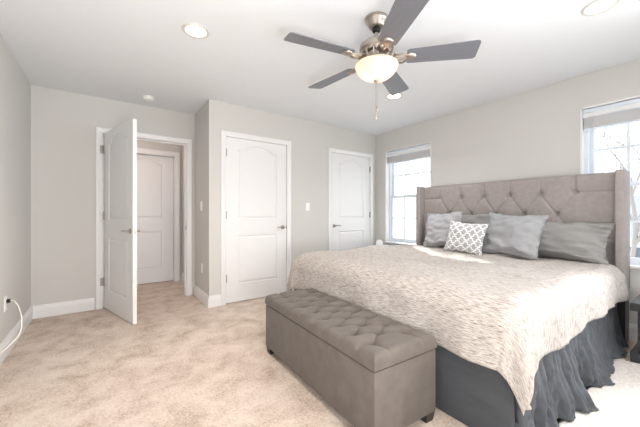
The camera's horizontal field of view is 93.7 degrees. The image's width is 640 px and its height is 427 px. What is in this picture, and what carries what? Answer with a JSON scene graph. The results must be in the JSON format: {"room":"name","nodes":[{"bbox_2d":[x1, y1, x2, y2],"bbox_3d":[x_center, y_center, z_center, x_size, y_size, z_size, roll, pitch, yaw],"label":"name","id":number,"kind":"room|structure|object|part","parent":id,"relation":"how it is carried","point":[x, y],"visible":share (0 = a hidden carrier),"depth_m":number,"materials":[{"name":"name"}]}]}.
{"room":"bedroom","nodes":[
{"label":"bedroom","id":0,"kind":"room"},
{"bbox_2d":[0,33,30,343],"bbox_3d":[-1.586,-0.120,1.029,0.120,2.440,5.320,0,0,-36],"label":"wall","id":1,"kind":"structure","parent":0,"point":[15,88],"depth_m":2.57,"materials":[{"name":"grey paint"}]},
{"bbox_2d":[4,296,6,311],"bbox_3d":[-2.437,0.700,2.326,0.008,0.114,0.070,0,0,-36],"label":"power outlet","id":2,"kind":"object","parent":1,"relation":"attached to","point":[5,297],"visible":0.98,"depth_m":2.32,"materials":[{"name":"white plastic"}]},
{"bbox_2d":[0,306,32,365],"bbox_3d":[-1.539,1.032,1.081,0.016,0.135,5.050,0,0,-36],"label":"baseboard","id":3,"kind":"structure","parent":1,"relation":"attached to","point":[27,317],"depth_m":2.50,"materials":[{"name":"white paint"}]},
{"bbox_2d":[31,85,194,308],"bbox_3d":[-2.377,-0.120,3.661,1.660,2.440,0.120,0,0,-36],"label":"wall","id":4,"kind":"structure","parent":0,"point":[64,124],"depth_m":3.31,"materials":[{"name":"grey paint"}]},
{"bbox_2d":[33,298,93,318],"bbox_3d":[-2.790,1.032,3.281,0.514,0.135,0.016,0,0,-36],"label":"baseboard","id":5,"kind":"structure","parent":4,"relation":"attached to","point":[67,307],"depth_m":3.27,"materials":[{"name":"white paint"}]},
{"bbox_2d":[96,119,191,324],"bbox_3d":[-1.948,0.052,3.461,1.037,2.096,0.984,0,0,-36],"label":"door","id":6,"kind":"structure","parent":4,"relation":"in","point":[116,148],"depth_m":3.31,"materials":[{"name":"white paint"}]},
{"bbox_2d":[137,140,182,284],"bbox_3d":[-3.293,-0.120,4.253,2.800,2.440,0.150,0,0,-36],"label":"wall","id":7,"kind":"structure","parent":0,"point":[140,144],"depth_m":4.89,"materials":[{"name":"grey paint"}]},
{"bbox_2d":[137,148,179,283],"bbox_3d":[-2.708,0.053,4.642,0.971,2.093,0.140,0,0,-36],"label":"door","id":8,"kind":"structure","parent":7,"relation":"in","point":[158,171],"depth_m":4.77,"materials":[{"name":"white paint"}]},
{"bbox_2d":[183,146,183,272],"bbox_3d":[-1.905,-0.120,4.540,0.130,2.440,1.000,0,0,-36],"label":"wall","id":9,"kind":"structure","parent":0,"point":[183,146],"depth_m":4.85,"materials":[{"name":"grey paint"}]},
{"bbox_2d":[195,99,375,295],"bbox_3d":[-0.373,-0.120,4.598,2.770,2.440,0.690,0,0,-36],"label":"wall","id":10,"kind":"structure","parent":0,"point":[311,141],"depth_m":4.08,"materials":[{"name":"grey paint"}]},
{"bbox_2d":[194,285,220,307],"bbox_3d":[-1.444,1.032,3.821,0.156,0.135,0.706,0,0,-36],"label":"baseboard","id":11,"kind":"structure","parent":10,"relation":"attached to","point":[208,301],"depth_m":3.57,"materials":[{"name":"white paint"}]},
{"bbox_2d":[221,130,290,305],"bbox_3d":[-0.819,0.053,3.899,0.961,2.094,0.167,0,0,-36],"label":"door","id":12,"kind":"structure","parent":10,"relation":"in","point":[255,170],"depth_m":3.84,"materials":[{"name":"white paint"}]},
{"bbox_2d":[305,203,309,210],"bbox_3d":[-0.178,-0.095,4.309,0.070,0.114,0.008,0,0,-36],"label":"light switch","id":13,"kind":"object","parent":10,"relation":"attached to","point":[307,205],"visible":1,"depth_m":4.30,"materials":[{"name":"white plastic"}]},
{"bbox_2d":[328,148,372,250],"bbox_3d":[0.486,0.053,4.834,0.948,2.094,0.167,0,0,-36],"label":"door","id":14,"kind":"structure","parent":10,"relation":"in","point":[350,173],"depth_m":4.80,"materials":[{"name":"white paint"}]},
{"bbox_2d":[0,280,637,426],"bbox_3d":[-0.370,1.150,2.534,5.550,0.100,6.350,0,0,-36],"label":"floor","id":15,"kind":"structure","parent":0,"point":[184,362],"depth_m":2.06,"materials":[{"name":"beige carpet"}]},
{"bbox_2d":[0,299,22,353],"bbox_3d":[-2.013,0.884,1.837,0.110,0.437,1.314,0,0,-36],"label":"charging cord","id":16,"kind":"object","parent":15,"relation":"on","point":[7,300],"visible":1,"depth_m":2.31,"materials":[{"name":"white plastic"}]},
{"bbox_2d":[265,288,436,426],"bbox_3d":[0.092,0.870,1.992,0.453,0.461,1.243,0,0,-33],"label":"storage bench","id":17,"kind":"object","parent":15,"relation":"on","point":[373,369],"visible":1,"depth_m":1.58,"materials":[{"name":"beige fabric"}]},
{"bbox_3d":[-0.380,1.075,2.374,0.068,0.050,0.068,0,0,-33],"label":"leg","id":18,"kind":"part","parent":17,"relation":"part of","materials":[{"name":"brown wood"}]},
{"bbox_3d":[0.092,0.676,1.992,0.453,0.075,1.243,0,0,-33],"label":"lid","id":19,"kind":"part","parent":17,"relation":"part of","materials":[{"name":"beige fabric"}]},
{"bbox_3d":[0.565,1.075,1.609,0.068,0.050,0.068,0,0,-33],"label":"leg","id":20,"kind":"part","parent":17,"relation":"part of","materials":[{"name":"brown wood"}]},
{"bbox_2d":[294,169,629,426],"bbox_3d":[1.209,0.365,2.812,2.230,1.470,2.282,0,0,-36],"label":"bed","id":21,"kind":"object","parent":15,"relation":"on","point":[475,395],"visible":0.32,"depth_m":2.22,"materials":[{"name":"grey fabric"}]},
{"bbox_2d":[287,245,628,415],"bbox_3d":[1.071,0.630,2.712,1.991,0.508,2.149,0,0,-36],"label":"comforter","id":22,"kind":"object","parent":21,"relation":"on","point":[502,313],"visible":0.95,"depth_m":1.79,"materials":[{"name":"beige fabric"}]},
{"bbox_2d":[423,211,462,246],"bbox_3d":[1.469,0.191,3.613,0.222,0.459,0.539,0,0,-25],"label":"pillow","id":23,"kind":"object","parent":22,"relation":"on","point":[437,225],"visible":0.81,"depth_m":3.59,"materials":[{"name":"grey fabric"}]},
{"bbox_2d":[443,220,488,254],"bbox_3d":[1.507,0.250,3.116,0.164,0.345,0.420,0,0,-32],"label":"throw pillow","id":24,"kind":"object","parent":22,"relation":"on","point":[462,237],"visible":1,"depth_m":3.06,"materials":[{"name":"grey fabric"}]},
{"bbox_2d":[482,212,548,259],"bbox_3d":[1.843,0.197,2.877,0.254,0.431,0.519,0,0,-27],"label":"pillow","id":25,"kind":"object","parent":22,"relation":"on","point":[507,234],"visible":0.98,"depth_m":2.79,"materials":[{"name":"grey fabric"}]},
{"bbox_2d":[538,221,615,265],"bbox_3d":[2.177,0.225,2.845,0.255,0.401,0.897,0,0,-36],"label":"pillow","id":26,"kind":"object","parent":22,"relation":"on","point":[577,240],"visible":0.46,"depth_m":2.63,"materials":[{"name":"grey fabric"}]},
{"bbox_2d":[433,213,503,243],"bbox_3d":[1.719,0.199,3.606,0.184,0.412,0.883,0,0,-34],"label":"pillow","id":27,"kind":"object","parent":21,"relation":"on","point":[479,218],"visible":0.16,"depth_m":3.44,"materials":[{"name":"grey fabric"}]},
{"bbox_3d":[2.066,0.146,3.422,0.115,1.028,1.933,0,0,-36],"label":"headboard panel","id":28,"kind":"part","parent":21,"relation":"part of","materials":[{"name":"fabric"}]},
{"bbox_3d":[2.612,0.880,2.587,0.140,0.440,0.052,0,0,-36],"label":"headboard post","id":29,"kind":"part","parent":21,"relation":"part of","materials":[{"name":"grey fabric"}]},
{"bbox_2d":[558,358,639,426],"bbox_3d":[1.918,1.086,1.435,1.470,0.021,1.000,0,0,-36],"label":"rug","id":30,"kind":"object","parent":15,"relation":"on","point":[618,404],"visible":0.72,"depth_m":1.71,"materials":[{"name":"white carpet"}]},
{"bbox_2d":[630,295,639,363],"bbox_3d":[2.594,0.875,2.123,0.440,0.450,0.500,0,0,-36],"label":"nightstand","id":31,"kind":"object","parent":15,"relation":"on","point":[634,304],"visible":0.82,"depth_m":2.19,"materials":[{"name":"grey wood"}]},
{"bbox_3d":[2.487,0.860,2.298,0.370,0.300,0.024,0,0,-36],"label":"panel","id":32,"kind":"part","parent":31,"relation":"part of","materials":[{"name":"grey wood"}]},
{"bbox_3d":[1.047,0.805,4.582,0.400,0.590,0.570,0,0,-36],"label":"nightstand","id":33,"kind":"object","parent":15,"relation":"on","visible":0},
{"bbox_2d":[376,240,382,245],"bbox_3d":[0.917,0.458,4.642,0.104,0.104,0.042,0,0,14],"label":"round clock","id":34,"kind":"object","parent":33,"relation":"on","point":[378,242],"visible":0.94,"depth_m":4.62,"materials":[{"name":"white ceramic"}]},
{"bbox_2d":[0,0,639,134],"bbox_3d":[-0.370,-1.390,2.534,5.550,0.100,6.350,0,0,-36],"label":"ceiling","id":35,"kind":"structure","parent":0,"point":[118,50],"depth_m":2.50,"materials":[{"name":"white paint"}]},
{"bbox_2d":[142,95,153,101],"bbox_3d":[-1.978,-1.319,3.451,0.124,0.041,0.124,0,0,-36],"label":"smoke detector","id":36,"kind":"object","parent":35,"relation":"attached to","point":[149,98],"visible":1,"depth_m":3.42,"materials":[{"name":"white plastic"}]},
{"bbox_2d":[182,23,209,38],"bbox_3d":[-0.910,-1.337,2.203,0.192,0.007,0.192,0,0,-36],"label":"recessed light","id":37,"kind":"object","parent":35,"relation":"in","point":[194,30],"visible":1,"depth_m":2.19,"materials":[{"name":"white"}]},
{"bbox_2d":[284,0,480,119],"bbox_3d":[0.358,-0.990,2.072,1.254,0.700,1.241,0,0,-36],"label":"ceiling fan","id":38,"kind":"object","parent":35,"relation":"hanging from","point":[376,63],"visible":1,"depth_m":1.96,"materials":[{"name":"grey wood"}]},
{"bbox_3d":[0.004,-1.059,1.884,0.445,0.006,0.156,0,13,-25],"label":"blade","id":39,"kind":"part","parent":38,"relation":"part of","materials":[{"name":"grey wood"}]},
{"bbox_3d":[0.101,-1.059,2.371,0.156,0.006,0.445,-17,12,-41],"label":"blade","id":40,"kind":"part","parent":38,"relation":"part of","materials":[{"name":"grey wood"}]},
{"bbox_3d":[0.388,-0.966,2.060,0.294,0.104,0.294,0,0,-36],"label":"lamp shade","id":41,"kind":"part","parent":38,"relation":"part of","materials":[{"name":"white glass"}]},
{"bbox_3d":[0.594,-1.059,2.429,0.156,0.006,0.445,-15,-7,29],"label":"blade","id":42,"kind":"part","parent":38,"relation":"part of","materials":[{"name":"grey wood"}]},
{"bbox_3d":[0.437,-1.059,1.641,0.156,0.006,0.445,13,-2,-6],"label":"blade","id":43,"kind":"part","parent":38,"relation":"part of","materials":[{"name":"grey wood"}]},
{"bbox_3d":[0.802,-1.059,1.978,0.445,0.006,0.156,0,-13,11],"label":"blade","id":44,"kind":"part","parent":38,"relation":"part of","materials":[{"name":"grey wood"}]},
{"bbox_2d":[385,93,402,99],"bbox_3d":[0.844,-1.337,3.422,0.192,0.007,0.192,0,0,-36],"label":"recessed light","id":45,"kind":"object","parent":35,"relation":"in","point":[388,96],"visible":0.76,"depth_m":3.43,"materials":[{"name":"beige"}]},
{"bbox_2d":[581,0,620,15],"bbox_3d":[1.811,-1.337,1.937,0.192,0.007,0.192,0,0,-36],"label":"recessed light","id":46,"kind":"object","parent":35,"relation":"in","point":[596,7],"visible":1,"depth_m":1.94,"materials":[{"name":"beige"}]},
{"bbox_2d":[376,59,639,324],"bbox_3d":[2.184,-0.120,3.570,0.190,2.440,5.060,0,0,-36],"label":"wall","id":47,"kind":"structure","parent":0,"point":[535,133],"depth_m":3.39,"materials":[{"name":"grey paint"}]},
{"bbox_2d":[385,141,430,245],"bbox_3d":[1.396,-0.272,4.647,0.207,1.505,0.866,0,0,-36],"label":"window","id":48,"kind":"structure","parent":47,"relation":"in","point":[390,175],"depth_m":4.93,"materials":[{"name":"white paint"}]},
{"bbox_3d":[1.396,0.469,4.647,0.207,0.024,0.866,0,0,-36],"label":"sill","id":49,"kind":"part","parent":48,"relation":"part of","materials":[{"name":"white paint"}]},
{"bbox_3d":[1.420,-0.276,4.663,0.100,1.465,0.818,0,0,-36],"label":"frame","id":50,"kind":"part","parent":48,"relation":"part of","materials":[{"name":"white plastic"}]},
{"bbox_3d":[1.403,0.071,4.652,0.030,0.722,0.758,0,0,-36],"label":"sash","id":51,"kind":"part","parent":48,"relation":"part of","materials":[{"name":"white glass"}]},
{"bbox_2d":[387,143,429,214],"bbox_3d":[1.351,-0.489,4.614,0.050,1.026,0.810,0,0,-36],"label":"window blind","id":52,"kind":"object","parent":48,"relation":"attached to","point":[425,153],"visible":0.9,"depth_m":4.58,"materials":[{"name":"white fabric"}]},
{"bbox_3d":[1.355,-0.812,4.617,0.030,0.016,0.802,0,0,-36],"label":"rail","id":53,"kind":"part","parent":52,"relation":"part of","materials":[{"name":"white plastic"}]},
{"bbox_3d":[1.432,-0.614,4.672,0.030,0.728,0.758,0,0,-36],"label":"sash","id":54,"kind":"part","parent":48,"relation":"part of","materials":[{"name":"glass"}]},
{"bbox_2d":[580,95,639,268],"bbox_3d":[2.849,-0.272,2.620,0.207,1.505,0.869,0,0,-36],"label":"window","id":55,"kind":"structure","parent":47,"relation":"in","point":[586,137],"depth_m":2.90,"materials":[{"name":"white paint"}]},
{"bbox_2d":[583,98,639,172],"bbox_3d":[2.803,-0.489,2.587,0.050,1.026,0.813,0,0,-36],"label":"window blind","id":56,"kind":"object","parent":55,"relation":"attached to","point":[632,115],"visible":0.86,"depth_m":2.75,"materials":[{"name":"white plastic"}]},
{"bbox_3d":[2.808,-0.812,2.590,0.030,0.016,0.805,0,0,-36],"label":"rail","id":57,"kind":"part","parent":56,"relation":"part of","materials":[{"name":"white plastic"}]},
{"bbox_3d":[2.884,-0.614,2.645,0.030,0.728,0.761,0,0,-36],"label":"sash","id":58,"kind":"part","parent":55,"relation":"part of","materials":[{"name":"glass"}]},
{"bbox_3d":[2.849,0.469,2.620,0.207,0.024,0.869,0,0,-36],"label":"sill","id":59,"kind":"part","parent":55,"relation":"part of","materials":[{"name":"white paint"}]},
{"bbox_3d":[2.856,0.071,2.625,0.030,0.722,0.761,0,0,-36],"label":"sash","id":60,"kind":"part","parent":55,"relation":"part of","materials":[{"name":"white glass"}]},
{"bbox_2d":[629,323,637,340],"bbox_3d":[2.217,1.032,3.348,0.016,0.135,4.360,0,0,-36],"label":"baseboard","id":61,"kind":"structure","parent":47,"relation":"attached to","point":[633,328],"depth_m":2.62,"materials":[{"name":"white paint"}]},
{"label":"outside","id":62,"kind":"structure","parent":0,"visible":0},
{"bbox_2d":[394,227,415,238],"bbox_3d":[24.375,4.200,29.766,65.700,0.200,100.000,0,0,-36],"label":"ground","id":63,"kind":"structure","parent":62,"point":[410,233],"depth_m":61.50,"materials":[{"name":"white snow"}]},
{"bbox_2d":[596,122,639,257],"bbox_3d":[9.303,-0.148,8.754,5.892,8.527,4.439,0,0,-31],"label":"bare tree","id":64,"kind":"object","parent":63,"relation":"on","point":[636,227],"visible":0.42,"depth_m":9.00,"materials":[{"name":"grey plant"}]},
{"bbox_2d":[630,196,639,257],"bbox_3d":[21.366,1.500,16.538,8.800,5.200,12.800,0,0,-36],"label":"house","id":65,"kind":"structure","parent":63,"relation":"on","point":[636,198],"depth_m":16.55,"materials":[{"name":"white"}]}
]}

